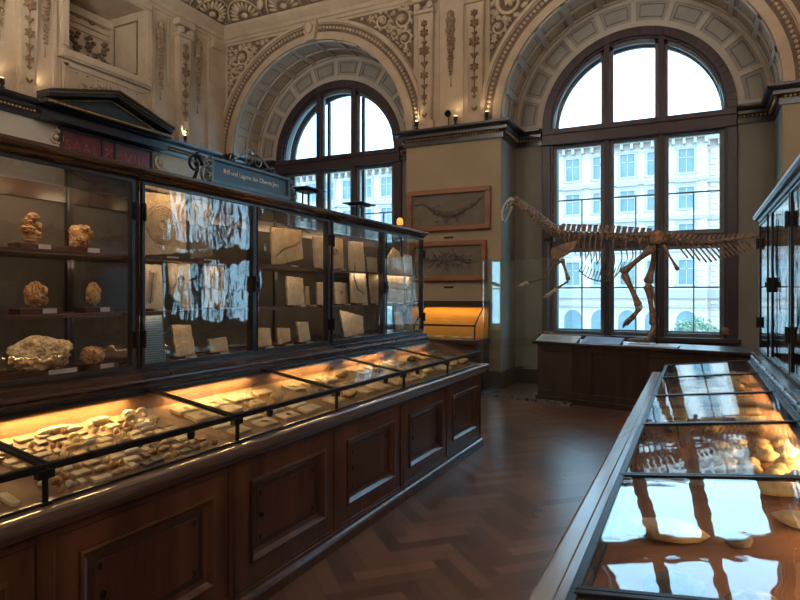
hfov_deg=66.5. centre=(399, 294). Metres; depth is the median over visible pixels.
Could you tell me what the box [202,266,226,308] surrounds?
slab
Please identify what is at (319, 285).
slab
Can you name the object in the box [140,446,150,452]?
slab
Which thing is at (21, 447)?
slab
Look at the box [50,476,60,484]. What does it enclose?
shell
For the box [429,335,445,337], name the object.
slab
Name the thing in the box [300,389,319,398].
slab
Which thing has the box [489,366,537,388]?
baseboard
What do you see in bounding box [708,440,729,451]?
shell
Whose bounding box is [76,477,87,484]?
slab
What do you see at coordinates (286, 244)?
slab
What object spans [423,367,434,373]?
fossil nodule
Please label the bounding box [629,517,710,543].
bone
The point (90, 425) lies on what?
shell
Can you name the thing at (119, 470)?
fossil tail
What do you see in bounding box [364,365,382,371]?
slab
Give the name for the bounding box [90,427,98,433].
shell
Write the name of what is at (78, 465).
shell
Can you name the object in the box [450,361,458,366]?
fossil nodule
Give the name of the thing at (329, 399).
slab
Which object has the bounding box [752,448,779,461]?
shell
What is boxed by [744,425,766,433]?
fossil nodule
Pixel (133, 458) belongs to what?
slab
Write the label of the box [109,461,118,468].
shell
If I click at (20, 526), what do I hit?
countertop
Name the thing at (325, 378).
slab
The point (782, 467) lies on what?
shell
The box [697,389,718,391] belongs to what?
slab
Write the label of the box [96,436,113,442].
slab
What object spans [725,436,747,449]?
shell
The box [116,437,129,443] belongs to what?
fossil tail
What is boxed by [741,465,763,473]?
shell
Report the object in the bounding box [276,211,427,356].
display cabinet
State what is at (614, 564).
desk vitrine
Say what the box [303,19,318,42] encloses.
trim
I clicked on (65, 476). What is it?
shell
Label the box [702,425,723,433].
fossil nodule
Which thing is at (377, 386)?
slab
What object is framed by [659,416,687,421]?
slab
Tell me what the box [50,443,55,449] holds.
shell
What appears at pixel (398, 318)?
slab
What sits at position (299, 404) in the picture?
slab
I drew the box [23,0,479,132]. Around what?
trim
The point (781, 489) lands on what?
shell
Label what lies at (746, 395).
slab
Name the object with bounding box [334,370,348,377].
fossil nodule
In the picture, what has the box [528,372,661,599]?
display case edge
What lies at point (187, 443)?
shell
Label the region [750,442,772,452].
shell
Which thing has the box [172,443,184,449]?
slab
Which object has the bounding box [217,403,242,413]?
slab
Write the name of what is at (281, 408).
slab
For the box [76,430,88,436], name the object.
slab
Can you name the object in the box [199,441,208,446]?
fossil tail
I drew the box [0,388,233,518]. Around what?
desk vitrine
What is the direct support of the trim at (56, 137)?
attached to the wall at (117, 12)
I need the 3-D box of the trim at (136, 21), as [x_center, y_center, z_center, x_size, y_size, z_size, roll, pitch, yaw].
[-5.106,-4.550,11.347,0.630,1.000,0.012,0,0,26]
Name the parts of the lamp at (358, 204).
lamp shade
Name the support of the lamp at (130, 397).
attached to the desk vitrine at (12, 481)
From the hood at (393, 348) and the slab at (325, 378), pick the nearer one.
the slab at (325, 378)
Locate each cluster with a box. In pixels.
[8,280,61,314]
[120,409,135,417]
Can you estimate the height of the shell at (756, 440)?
0.056 m
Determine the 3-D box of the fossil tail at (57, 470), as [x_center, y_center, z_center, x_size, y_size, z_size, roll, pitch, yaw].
[-1.340,0.687,2.369,0.022,0.031,0.050,0,0,26]
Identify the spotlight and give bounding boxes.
[0,77,4,87]
[445,110,450,124]
[485,111,488,119]
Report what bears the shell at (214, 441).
in the desk vitrine at (12, 481)
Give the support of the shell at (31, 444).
in the desk vitrine at (12, 481)
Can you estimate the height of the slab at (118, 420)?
0.022 m
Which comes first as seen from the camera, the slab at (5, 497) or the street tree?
the slab at (5, 497)
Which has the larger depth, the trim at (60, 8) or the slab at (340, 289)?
the trim at (60, 8)
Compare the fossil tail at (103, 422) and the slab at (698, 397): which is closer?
the fossil tail at (103, 422)
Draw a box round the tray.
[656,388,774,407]
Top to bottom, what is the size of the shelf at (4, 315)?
0.018 m
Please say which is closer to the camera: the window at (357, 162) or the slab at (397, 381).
the slab at (397, 381)
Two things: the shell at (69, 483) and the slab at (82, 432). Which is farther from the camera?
the slab at (82, 432)
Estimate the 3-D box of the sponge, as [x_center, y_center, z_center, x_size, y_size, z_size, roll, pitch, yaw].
[-1.684,-0.297,3.222,0.093,0.155,0.214,0,0,26]
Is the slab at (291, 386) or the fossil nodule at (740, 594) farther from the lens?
the slab at (291, 386)
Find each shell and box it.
[28,441,34,447]
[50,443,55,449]
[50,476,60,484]
[57,441,62,447]
[58,484,63,492]
[60,451,67,457]
[62,472,68,479]
[65,480,74,487]
[72,436,80,442]
[75,462,81,468]
[87,422,93,428]
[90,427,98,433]
[104,456,109,462]
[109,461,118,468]
[113,428,118,433]
[116,433,121,439]
[150,448,157,454]
[185,441,190,446]
[211,439,217,444]
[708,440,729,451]
[708,450,737,463]
[713,461,736,473]
[723,446,737,456]
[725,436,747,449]
[738,457,760,467]
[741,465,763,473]
[748,481,799,496]
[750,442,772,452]
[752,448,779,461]
[753,438,770,444]
[763,468,783,474]
[768,463,790,474]
[772,439,793,450]
[773,457,799,470]
[776,445,798,458]
[787,469,799,474]
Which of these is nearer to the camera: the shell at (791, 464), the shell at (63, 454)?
the shell at (791, 464)
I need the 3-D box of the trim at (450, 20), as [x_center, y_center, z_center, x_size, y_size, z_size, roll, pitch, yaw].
[-0.890,-4.440,9.990,13.674,1.520,5.891,0,0,-9]
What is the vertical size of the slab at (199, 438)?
0.021 m
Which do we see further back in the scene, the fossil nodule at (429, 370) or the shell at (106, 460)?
the fossil nodule at (429, 370)
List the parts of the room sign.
panel, panel, panel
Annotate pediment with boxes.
[33,88,174,151]
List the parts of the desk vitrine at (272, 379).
post, lid, lid, post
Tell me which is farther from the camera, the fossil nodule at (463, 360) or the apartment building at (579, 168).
the apartment building at (579, 168)
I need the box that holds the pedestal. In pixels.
[532,339,761,411]
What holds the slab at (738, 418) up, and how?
in the desk vitrine at (653, 449)
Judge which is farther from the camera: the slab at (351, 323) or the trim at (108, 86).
the trim at (108, 86)
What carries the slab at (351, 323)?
on the display cabinet at (374, 235)
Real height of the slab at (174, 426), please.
0.020 m
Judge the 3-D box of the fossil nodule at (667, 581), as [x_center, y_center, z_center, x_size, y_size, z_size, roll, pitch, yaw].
[0.653,0.697,1.461,0.173,0.050,0.095,0,0,-13]
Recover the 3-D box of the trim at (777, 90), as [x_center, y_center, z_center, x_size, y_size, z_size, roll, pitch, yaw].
[-0.158,-2.830,1.742,16.400,0.280,19.000,0,0,26]
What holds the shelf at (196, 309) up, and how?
attached to the display cabinet at (241, 235)
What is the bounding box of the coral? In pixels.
[7,212,55,249]
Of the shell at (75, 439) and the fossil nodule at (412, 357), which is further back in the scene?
the fossil nodule at (412, 357)
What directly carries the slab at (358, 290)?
on the display cabinet at (374, 235)
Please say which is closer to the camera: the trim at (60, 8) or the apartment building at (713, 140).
the trim at (60, 8)
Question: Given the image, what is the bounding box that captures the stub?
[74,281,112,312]
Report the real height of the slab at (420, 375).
0.043 m
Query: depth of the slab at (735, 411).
3.52 m
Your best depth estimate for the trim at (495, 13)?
11.21 m
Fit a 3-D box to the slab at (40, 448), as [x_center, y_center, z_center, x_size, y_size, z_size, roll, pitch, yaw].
[-1.506,0.647,2.546,0.044,0.022,0.043,0,0,26]
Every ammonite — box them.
[124,414,137,425]
[135,407,147,418]
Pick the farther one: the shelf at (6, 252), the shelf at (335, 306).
the shelf at (335, 306)
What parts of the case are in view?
lid frame, door panel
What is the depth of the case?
10.49 m
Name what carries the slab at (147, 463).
in the desk vitrine at (12, 481)
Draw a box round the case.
[402,301,489,391]
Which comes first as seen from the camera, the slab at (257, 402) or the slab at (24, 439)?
the slab at (24, 439)
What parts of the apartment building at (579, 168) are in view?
pane, pane, pane, pane, pane, pane, pane, pane, pane, pane, pane, pane, pane, pane, pane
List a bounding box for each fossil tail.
[36,424,71,434]
[42,455,58,461]
[55,468,61,474]
[62,465,72,471]
[65,443,84,450]
[67,425,83,431]
[69,432,76,437]
[83,438,95,444]
[85,416,109,425]
[94,464,105,472]
[95,419,108,425]
[111,466,128,474]
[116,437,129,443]
[124,447,138,454]
[139,421,152,426]
[140,425,154,431]
[146,430,153,435]
[158,445,169,450]
[162,437,174,443]
[164,452,171,458]
[173,450,179,456]
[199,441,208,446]
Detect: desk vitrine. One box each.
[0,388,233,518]
[145,355,402,443]
[336,340,480,388]
[565,474,799,599]
[619,391,799,505]
[652,360,775,407]
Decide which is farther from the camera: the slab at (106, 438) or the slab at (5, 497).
the slab at (106, 438)
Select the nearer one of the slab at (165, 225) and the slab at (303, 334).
the slab at (165, 225)
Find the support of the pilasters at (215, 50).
attached to the wall at (760, 144)
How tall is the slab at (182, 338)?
0.214 m
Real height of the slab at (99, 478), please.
0.020 m
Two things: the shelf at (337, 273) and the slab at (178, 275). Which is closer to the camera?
the slab at (178, 275)
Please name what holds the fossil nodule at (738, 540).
in the desk vitrine at (614, 564)
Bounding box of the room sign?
[58,126,153,168]
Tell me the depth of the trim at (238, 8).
12.35 m
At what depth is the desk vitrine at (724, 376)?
4.40 m
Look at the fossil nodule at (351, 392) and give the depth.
4.25 m
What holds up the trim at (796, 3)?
attached to the wall at (760, 144)
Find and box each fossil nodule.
[68,346,118,370]
[270,390,284,399]
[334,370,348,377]
[342,388,356,397]
[407,355,415,360]
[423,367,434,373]
[430,350,438,355]
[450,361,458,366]
[459,358,467,363]
[642,569,704,595]
[662,421,681,432]
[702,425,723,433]
[721,327,728,333]
[723,532,752,548]
[724,589,777,599]
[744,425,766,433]
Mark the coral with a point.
(30, 227)
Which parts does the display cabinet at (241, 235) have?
text panel, panel, door, cornice, hinge rail, pane, door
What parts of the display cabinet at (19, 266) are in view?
panel, hinge rail, cornice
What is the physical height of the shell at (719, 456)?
0.054 m
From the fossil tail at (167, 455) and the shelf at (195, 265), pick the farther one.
the shelf at (195, 265)
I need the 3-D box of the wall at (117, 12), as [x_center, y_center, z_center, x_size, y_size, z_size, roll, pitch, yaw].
[-7.854,-2.350,5.796,1.012,7.900,19.600,0,0,26]
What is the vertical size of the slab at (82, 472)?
0.020 m
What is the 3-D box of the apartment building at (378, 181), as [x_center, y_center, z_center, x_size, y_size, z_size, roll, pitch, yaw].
[-2.569,-4.200,76.269,32.990,21.600,12.900,0,0,26]
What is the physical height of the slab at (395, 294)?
0.601 m
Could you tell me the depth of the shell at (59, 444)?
2.61 m
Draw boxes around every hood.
[0,392,148,420]
[158,358,338,390]
[337,342,427,358]
[406,301,489,306]
[762,387,772,394]
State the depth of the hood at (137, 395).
2.87 m
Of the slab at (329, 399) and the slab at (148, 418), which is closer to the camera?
the slab at (148, 418)
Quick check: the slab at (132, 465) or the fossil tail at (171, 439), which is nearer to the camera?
the slab at (132, 465)
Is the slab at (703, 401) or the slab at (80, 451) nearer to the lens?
the slab at (80, 451)
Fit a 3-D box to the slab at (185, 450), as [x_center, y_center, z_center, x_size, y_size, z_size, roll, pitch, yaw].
[-0.990,0.717,2.809,0.035,0.020,0.061,0,0,26]
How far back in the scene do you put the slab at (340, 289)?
5.59 m
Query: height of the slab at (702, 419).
0.022 m
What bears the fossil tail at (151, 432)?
in the desk vitrine at (12, 481)
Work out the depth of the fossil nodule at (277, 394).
3.87 m
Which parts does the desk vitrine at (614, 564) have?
pane, lid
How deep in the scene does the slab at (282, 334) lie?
4.80 m
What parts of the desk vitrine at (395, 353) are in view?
lid, post, lid, pane, post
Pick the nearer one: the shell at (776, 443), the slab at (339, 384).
the shell at (776, 443)
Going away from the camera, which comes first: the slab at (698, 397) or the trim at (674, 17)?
the slab at (698, 397)
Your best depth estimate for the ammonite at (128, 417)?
3.00 m
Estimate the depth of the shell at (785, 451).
2.52 m
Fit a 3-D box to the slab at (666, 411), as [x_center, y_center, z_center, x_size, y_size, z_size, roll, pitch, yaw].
[1.684,0.717,3.737,0.141,0.023,0.240,0,0,19]
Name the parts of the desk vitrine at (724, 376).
pane, lid, pane, lid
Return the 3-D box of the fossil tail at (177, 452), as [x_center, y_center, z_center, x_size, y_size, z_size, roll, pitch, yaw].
[-1.006,0.714,2.751,0.019,0.031,0.036,0,0,26]
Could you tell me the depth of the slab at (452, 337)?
10.16 m
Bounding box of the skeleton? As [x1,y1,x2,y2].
[501,195,758,343]
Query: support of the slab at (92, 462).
in the desk vitrine at (12, 481)
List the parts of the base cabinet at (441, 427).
door, door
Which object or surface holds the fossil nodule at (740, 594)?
in the desk vitrine at (614, 564)
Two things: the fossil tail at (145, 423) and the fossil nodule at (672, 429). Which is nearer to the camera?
the fossil tail at (145, 423)
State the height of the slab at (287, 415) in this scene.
0.029 m
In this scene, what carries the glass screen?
on the floor
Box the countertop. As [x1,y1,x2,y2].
[0,363,488,547]
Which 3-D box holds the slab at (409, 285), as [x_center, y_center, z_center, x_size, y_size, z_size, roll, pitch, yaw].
[0.129,-0.177,6.775,0.115,0.544,0.216,0,0,26]
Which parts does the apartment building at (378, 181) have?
pane, pane, cornice, pane, pane, pane, pane, pane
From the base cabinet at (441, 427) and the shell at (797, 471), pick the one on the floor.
the base cabinet at (441, 427)
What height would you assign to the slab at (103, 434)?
0.022 m
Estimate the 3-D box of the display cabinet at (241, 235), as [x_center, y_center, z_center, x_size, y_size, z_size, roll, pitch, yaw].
[-1.237,0.024,4.289,0.640,1.428,1.932,0,0,26]
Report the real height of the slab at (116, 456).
0.021 m
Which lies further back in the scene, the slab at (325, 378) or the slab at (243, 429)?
the slab at (325, 378)
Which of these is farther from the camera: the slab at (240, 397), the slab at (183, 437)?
the slab at (240, 397)
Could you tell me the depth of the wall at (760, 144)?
10.74 m
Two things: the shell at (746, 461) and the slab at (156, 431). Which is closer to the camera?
the shell at (746, 461)
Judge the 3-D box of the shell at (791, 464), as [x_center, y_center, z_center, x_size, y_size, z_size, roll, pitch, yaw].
[1.514,0.662,2.375,0.101,0.055,0.097,0,0,37]
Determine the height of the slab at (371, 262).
0.468 m
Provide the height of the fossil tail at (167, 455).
0.031 m
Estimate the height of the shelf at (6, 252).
0.018 m
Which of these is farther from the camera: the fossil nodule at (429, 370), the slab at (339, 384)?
the fossil nodule at (429, 370)
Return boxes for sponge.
[57,224,103,252]
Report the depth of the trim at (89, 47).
11.14 m
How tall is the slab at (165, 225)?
0.413 m
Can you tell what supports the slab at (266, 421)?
in the desk vitrine at (272, 379)
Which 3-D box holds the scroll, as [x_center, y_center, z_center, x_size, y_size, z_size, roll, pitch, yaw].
[-1.209,-0.776,3.627,0.048,0.182,0.125,0,0,26]
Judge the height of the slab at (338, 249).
0.301 m
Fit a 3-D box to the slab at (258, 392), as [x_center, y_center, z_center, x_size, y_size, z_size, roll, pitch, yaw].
[-0.897,0.631,3.955,0.090,0.035,0.150,0,0,26]
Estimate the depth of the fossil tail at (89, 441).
2.70 m
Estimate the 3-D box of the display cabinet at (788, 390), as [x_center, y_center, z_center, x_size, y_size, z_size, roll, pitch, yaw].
[2.140,0.024,2.657,0.660,1.428,1.932,0,0,26]
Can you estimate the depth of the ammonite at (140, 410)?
3.12 m
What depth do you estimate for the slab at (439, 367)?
5.80 m
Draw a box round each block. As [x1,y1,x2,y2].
[0,335,86,381]
[543,331,552,334]
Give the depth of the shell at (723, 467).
2.38 m
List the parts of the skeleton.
shoulder blade, sacral plate, support rod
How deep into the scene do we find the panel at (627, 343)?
8.22 m
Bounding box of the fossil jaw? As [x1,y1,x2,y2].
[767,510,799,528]
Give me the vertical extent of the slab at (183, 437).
0.021 m
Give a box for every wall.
[0,0,223,206]
[224,0,799,370]
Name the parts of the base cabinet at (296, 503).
door, door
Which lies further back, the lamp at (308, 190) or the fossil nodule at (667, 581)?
the lamp at (308, 190)
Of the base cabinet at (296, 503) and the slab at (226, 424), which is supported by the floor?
the base cabinet at (296, 503)
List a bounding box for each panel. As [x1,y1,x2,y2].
[536,334,580,342]
[581,336,624,344]
[623,342,680,347]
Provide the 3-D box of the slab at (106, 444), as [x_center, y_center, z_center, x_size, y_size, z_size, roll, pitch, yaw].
[-1.309,0.668,2.705,0.039,0.020,0.068,0,0,26]
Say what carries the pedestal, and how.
on the floor
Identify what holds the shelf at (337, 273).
attached to the display cabinet at (374, 235)
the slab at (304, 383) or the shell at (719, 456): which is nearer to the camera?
the shell at (719, 456)
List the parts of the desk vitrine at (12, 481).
lid, post, lid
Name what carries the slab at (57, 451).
in the desk vitrine at (12, 481)
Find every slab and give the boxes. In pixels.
[0,492,20,506]
[2,458,17,466]
[12,463,27,469]
[13,435,33,443]
[14,445,26,449]
[31,446,46,452]
[32,451,51,457]
[34,434,49,439]
[34,439,48,445]
[46,434,66,442]
[52,448,62,454]
[62,440,73,446]
[70,468,91,477]
[71,450,86,455]
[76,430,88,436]
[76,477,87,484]
[80,434,96,440]
[82,458,101,467]
[90,473,111,482]
[96,431,112,437]
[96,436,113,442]
[96,442,113,448]
[105,422,121,429]
[109,418,123,423]
[109,452,125,460]
[120,426,132,431]
[122,455,140,462]
[126,462,138,468]
[127,429,141,435]
[130,434,146,439]
[139,192,186,258]
[139,264,165,310]
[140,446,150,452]
[140,452,150,458]
[140,460,153,466]
[143,415,159,420]
[149,442,162,449]
[149,455,164,463]
[153,429,165,433]
[157,423,172,428]
[164,425,178,430]
[166,263,192,309]
[170,325,196,358]
[170,404,202,415]
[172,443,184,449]
[175,434,187,440]
[178,447,191,453]
[184,410,220,422]
[188,439,196,444]
[188,445,199,450]
[189,200,214,260]
[195,436,205,441]
[201,399,229,407]
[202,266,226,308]
[205,337,229,354]
[211,421,231,428]
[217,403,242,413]
[223,393,253,402]
[226,425,251,434]
[242,399,265,407]
[243,414,263,421]
[250,388,273,396]
[251,417,278,427]
[258,328,273,348]
[264,404,283,412]
[270,227,302,266]
[274,328,293,345]
[275,411,300,419]
[281,383,305,390]
[285,276,305,306]
[285,401,307,408]
[294,322,313,343]
[297,403,321,413]
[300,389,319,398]
[301,379,320,386]
[304,286,316,305]
[312,236,322,268]
[315,282,322,305]
[315,375,338,382]
[318,384,337,390]
[322,396,344,403]
[334,238,345,269]
[334,282,350,304]
[336,381,351,386]
[338,310,364,337]
[348,241,368,304]
[350,368,371,374]
[350,378,364,382]
[356,387,374,394]
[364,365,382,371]
[365,382,391,390]
[366,257,377,304]
[368,372,388,378]
[377,362,394,367]
[381,370,394,374]
[386,360,405,366]
[387,247,405,303]
[388,378,406,385]
[393,312,406,331]
[398,375,417,381]
[403,254,417,303]
[403,365,415,368]
[410,372,426,378]
[415,355,431,359]
[418,361,432,365]
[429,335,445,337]
[434,364,451,371]
[449,336,460,338]
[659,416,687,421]
[662,408,687,415]
[666,399,688,404]
[667,392,687,397]
[681,469,720,489]
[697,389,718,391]
[697,392,717,398]
[698,398,718,404]
[699,407,721,415]
[700,417,722,421]
[729,394,749,396]
[729,397,755,404]
[732,408,762,414]
[735,416,767,425]
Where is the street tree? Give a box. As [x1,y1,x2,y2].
[671,316,718,331]
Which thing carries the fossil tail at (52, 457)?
in the desk vitrine at (12, 481)
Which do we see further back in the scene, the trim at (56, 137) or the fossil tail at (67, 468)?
the trim at (56, 137)
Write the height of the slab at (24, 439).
0.022 m
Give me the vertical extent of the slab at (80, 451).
0.020 m
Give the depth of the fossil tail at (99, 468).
2.46 m
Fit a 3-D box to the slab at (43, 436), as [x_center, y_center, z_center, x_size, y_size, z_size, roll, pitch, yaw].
[-1.575,0.622,2.688,0.044,0.022,0.055,0,0,26]
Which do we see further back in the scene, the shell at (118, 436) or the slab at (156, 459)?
the shell at (118, 436)
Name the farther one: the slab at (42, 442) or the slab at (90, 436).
the slab at (90, 436)
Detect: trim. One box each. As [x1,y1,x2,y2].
[0,0,454,113]
[0,80,799,173]
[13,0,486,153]
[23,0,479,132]
[50,127,163,170]
[52,0,154,113]
[69,3,112,42]
[69,12,109,64]
[76,72,137,94]
[113,20,137,74]
[144,0,412,44]
[183,0,317,24]
[223,0,799,153]
[225,0,799,153]
[226,0,528,90]
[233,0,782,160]
[236,0,778,157]
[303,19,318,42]
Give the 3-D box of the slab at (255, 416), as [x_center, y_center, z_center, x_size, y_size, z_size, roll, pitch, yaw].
[-0.864,0.684,3.454,0.102,0.031,0.174,0,0,26]
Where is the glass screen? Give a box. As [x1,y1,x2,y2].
[482,257,571,406]
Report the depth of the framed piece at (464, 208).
10.74 m
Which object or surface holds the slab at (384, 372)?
in the desk vitrine at (395, 353)
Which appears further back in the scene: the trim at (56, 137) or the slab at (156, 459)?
the trim at (56, 137)
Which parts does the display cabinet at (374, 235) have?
panel, pane, cornice, door, hinge rail, door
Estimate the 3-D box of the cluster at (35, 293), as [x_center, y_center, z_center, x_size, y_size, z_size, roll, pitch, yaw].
[-1.791,0.011,3.002,0.092,0.167,0.215,0,0,26]
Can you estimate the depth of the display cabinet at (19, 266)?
3.23 m
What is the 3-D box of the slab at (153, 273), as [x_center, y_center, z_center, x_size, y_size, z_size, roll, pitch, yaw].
[-1.469,-0.045,3.653,0.115,0.280,0.160,0,0,26]
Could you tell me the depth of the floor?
4.35 m
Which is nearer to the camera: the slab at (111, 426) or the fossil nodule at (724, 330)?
the slab at (111, 426)
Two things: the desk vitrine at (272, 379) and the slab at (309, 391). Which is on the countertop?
the desk vitrine at (272, 379)
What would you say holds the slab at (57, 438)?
in the desk vitrine at (12, 481)
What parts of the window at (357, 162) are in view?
sash, sash, sash, sash, sash, sash, sash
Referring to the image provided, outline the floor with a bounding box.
[267,383,629,599]
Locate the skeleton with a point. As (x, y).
(655, 236)
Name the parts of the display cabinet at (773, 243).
door, pane, hinge rail, cornice, door, pane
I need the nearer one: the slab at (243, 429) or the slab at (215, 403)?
the slab at (243, 429)
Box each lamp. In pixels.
[3,397,130,420]
[293,186,325,204]
[342,201,375,216]
[397,218,402,226]
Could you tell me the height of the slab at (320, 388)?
0.038 m
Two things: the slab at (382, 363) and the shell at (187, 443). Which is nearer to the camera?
the shell at (187, 443)
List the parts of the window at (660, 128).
sash, sash, sash, sash, sash, sash, sash, sash, sash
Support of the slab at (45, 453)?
in the desk vitrine at (12, 481)
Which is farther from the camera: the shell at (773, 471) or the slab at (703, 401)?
the slab at (703, 401)
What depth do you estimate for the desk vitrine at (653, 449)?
2.78 m
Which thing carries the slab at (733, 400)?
in the desk vitrine at (724, 376)
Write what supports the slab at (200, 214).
on the display cabinet at (241, 235)
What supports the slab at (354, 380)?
in the desk vitrine at (272, 379)
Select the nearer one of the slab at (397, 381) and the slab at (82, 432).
the slab at (82, 432)
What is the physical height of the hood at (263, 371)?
0.006 m
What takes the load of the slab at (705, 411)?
in the desk vitrine at (653, 449)
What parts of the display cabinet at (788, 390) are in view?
hinge rail, cornice, door, pane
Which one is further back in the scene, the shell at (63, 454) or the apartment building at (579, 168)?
the apartment building at (579, 168)
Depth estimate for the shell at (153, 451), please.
2.72 m
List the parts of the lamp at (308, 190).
lamp shade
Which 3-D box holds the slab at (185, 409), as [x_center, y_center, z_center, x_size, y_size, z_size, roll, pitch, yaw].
[-1.182,0.632,3.365,0.086,0.034,0.176,0,0,26]
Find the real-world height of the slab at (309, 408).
0.033 m
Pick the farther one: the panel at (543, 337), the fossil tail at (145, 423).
the panel at (543, 337)
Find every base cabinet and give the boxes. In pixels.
[0,464,233,599]
[233,402,405,599]
[402,373,483,499]
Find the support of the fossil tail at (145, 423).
in the desk vitrine at (12, 481)
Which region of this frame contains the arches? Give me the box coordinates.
[262,1,766,159]
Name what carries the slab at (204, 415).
in the desk vitrine at (272, 379)
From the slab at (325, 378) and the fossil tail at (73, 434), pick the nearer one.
the fossil tail at (73, 434)
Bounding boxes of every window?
[275,80,401,329]
[538,26,740,343]
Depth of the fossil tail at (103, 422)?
2.95 m
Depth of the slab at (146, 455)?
2.67 m
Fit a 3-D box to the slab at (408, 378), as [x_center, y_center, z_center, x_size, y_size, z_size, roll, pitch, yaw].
[0.071,0.704,5.147,0.112,0.036,0.176,0,0,26]
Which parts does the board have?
frame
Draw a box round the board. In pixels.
[200,147,296,201]
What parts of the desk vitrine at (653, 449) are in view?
post, pane, lid, lid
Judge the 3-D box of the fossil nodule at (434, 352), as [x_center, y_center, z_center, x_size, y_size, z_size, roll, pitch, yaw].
[0.366,0.622,6.522,0.106,0.062,0.136,0,0,26]
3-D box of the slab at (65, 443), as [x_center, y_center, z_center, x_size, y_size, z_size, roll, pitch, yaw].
[-1.448,0.648,2.656,0.045,0.022,0.032,0,0,26]
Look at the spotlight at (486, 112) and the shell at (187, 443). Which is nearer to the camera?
the shell at (187, 443)
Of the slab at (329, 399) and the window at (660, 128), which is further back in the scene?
the window at (660, 128)
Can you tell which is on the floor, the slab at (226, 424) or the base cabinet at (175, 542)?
the base cabinet at (175, 542)
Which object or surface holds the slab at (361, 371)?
in the desk vitrine at (395, 353)
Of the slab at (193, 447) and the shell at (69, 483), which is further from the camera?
the slab at (193, 447)
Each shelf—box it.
[0,246,122,259]
[0,311,122,319]
[74,255,319,271]
[113,306,319,314]
[278,269,415,276]
[320,304,415,307]
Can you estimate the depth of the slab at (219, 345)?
4.14 m
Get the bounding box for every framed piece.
[407,185,490,231]
[409,239,486,280]
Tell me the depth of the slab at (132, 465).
2.55 m
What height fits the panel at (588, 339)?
0.096 m
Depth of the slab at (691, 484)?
2.26 m
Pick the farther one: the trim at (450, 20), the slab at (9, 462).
the trim at (450, 20)
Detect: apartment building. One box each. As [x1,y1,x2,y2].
[296,167,391,323]
[559,135,707,330]
[707,134,718,331]
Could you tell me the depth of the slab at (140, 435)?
2.85 m
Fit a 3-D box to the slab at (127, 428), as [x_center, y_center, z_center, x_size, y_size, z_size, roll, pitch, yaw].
[-1.317,0.647,2.936,0.036,0.020,0.049,0,0,26]
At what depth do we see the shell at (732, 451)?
2.60 m
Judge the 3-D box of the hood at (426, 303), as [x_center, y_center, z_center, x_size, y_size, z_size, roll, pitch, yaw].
[0.828,0.150,10.674,1.480,0.100,0.220,0,0,26]
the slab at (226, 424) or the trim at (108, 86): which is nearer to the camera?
the slab at (226, 424)
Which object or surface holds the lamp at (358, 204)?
on the display cabinet at (374, 235)
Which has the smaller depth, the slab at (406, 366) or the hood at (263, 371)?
the hood at (263, 371)
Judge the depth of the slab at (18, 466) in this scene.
2.36 m
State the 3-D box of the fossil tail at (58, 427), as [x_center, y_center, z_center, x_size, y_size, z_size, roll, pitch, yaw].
[-1.558,0.609,2.752,0.045,0.044,0.165,0,0,26]
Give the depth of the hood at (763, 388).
3.83 m
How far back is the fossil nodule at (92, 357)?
3.25 m
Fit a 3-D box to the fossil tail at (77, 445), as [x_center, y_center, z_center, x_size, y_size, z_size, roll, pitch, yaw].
[-1.400,0.654,2.628,0.022,0.031,0.087,0,0,26]
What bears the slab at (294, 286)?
on the display cabinet at (241, 235)
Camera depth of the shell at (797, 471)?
2.21 m
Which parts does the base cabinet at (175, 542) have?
door, keyhole plate, door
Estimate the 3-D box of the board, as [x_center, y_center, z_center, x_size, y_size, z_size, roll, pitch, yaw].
[-0.988,-0.835,4.104,0.059,0.320,0.984,0,0,26]
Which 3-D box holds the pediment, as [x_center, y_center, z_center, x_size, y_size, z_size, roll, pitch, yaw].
[-4.883,-3.054,10.280,0.460,0.729,2.420,0,0,26]
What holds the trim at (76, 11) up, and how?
attached to the wall at (117, 12)
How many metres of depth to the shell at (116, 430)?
2.88 m
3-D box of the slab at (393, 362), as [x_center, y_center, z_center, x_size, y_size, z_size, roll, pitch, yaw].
[-0.037,0.635,5.686,0.129,0.044,0.180,0,0,26]
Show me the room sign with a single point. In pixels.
(76, 140)
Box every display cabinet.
[0,133,144,416]
[71,167,335,391]
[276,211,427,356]
[750,181,793,391]
[776,154,799,418]
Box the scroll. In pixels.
[188,150,203,177]
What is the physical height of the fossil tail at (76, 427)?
0.031 m
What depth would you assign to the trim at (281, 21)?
12.08 m
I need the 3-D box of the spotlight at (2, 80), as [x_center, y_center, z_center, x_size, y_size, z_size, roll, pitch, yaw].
[-5.718,-3.044,8.762,0.074,0.147,0.070,0,0,26]
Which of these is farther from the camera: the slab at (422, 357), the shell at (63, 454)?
the slab at (422, 357)
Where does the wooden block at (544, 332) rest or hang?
on the pedestal
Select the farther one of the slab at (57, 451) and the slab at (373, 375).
the slab at (373, 375)
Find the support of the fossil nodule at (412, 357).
in the desk vitrine at (395, 353)
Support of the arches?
in the wall at (760, 144)

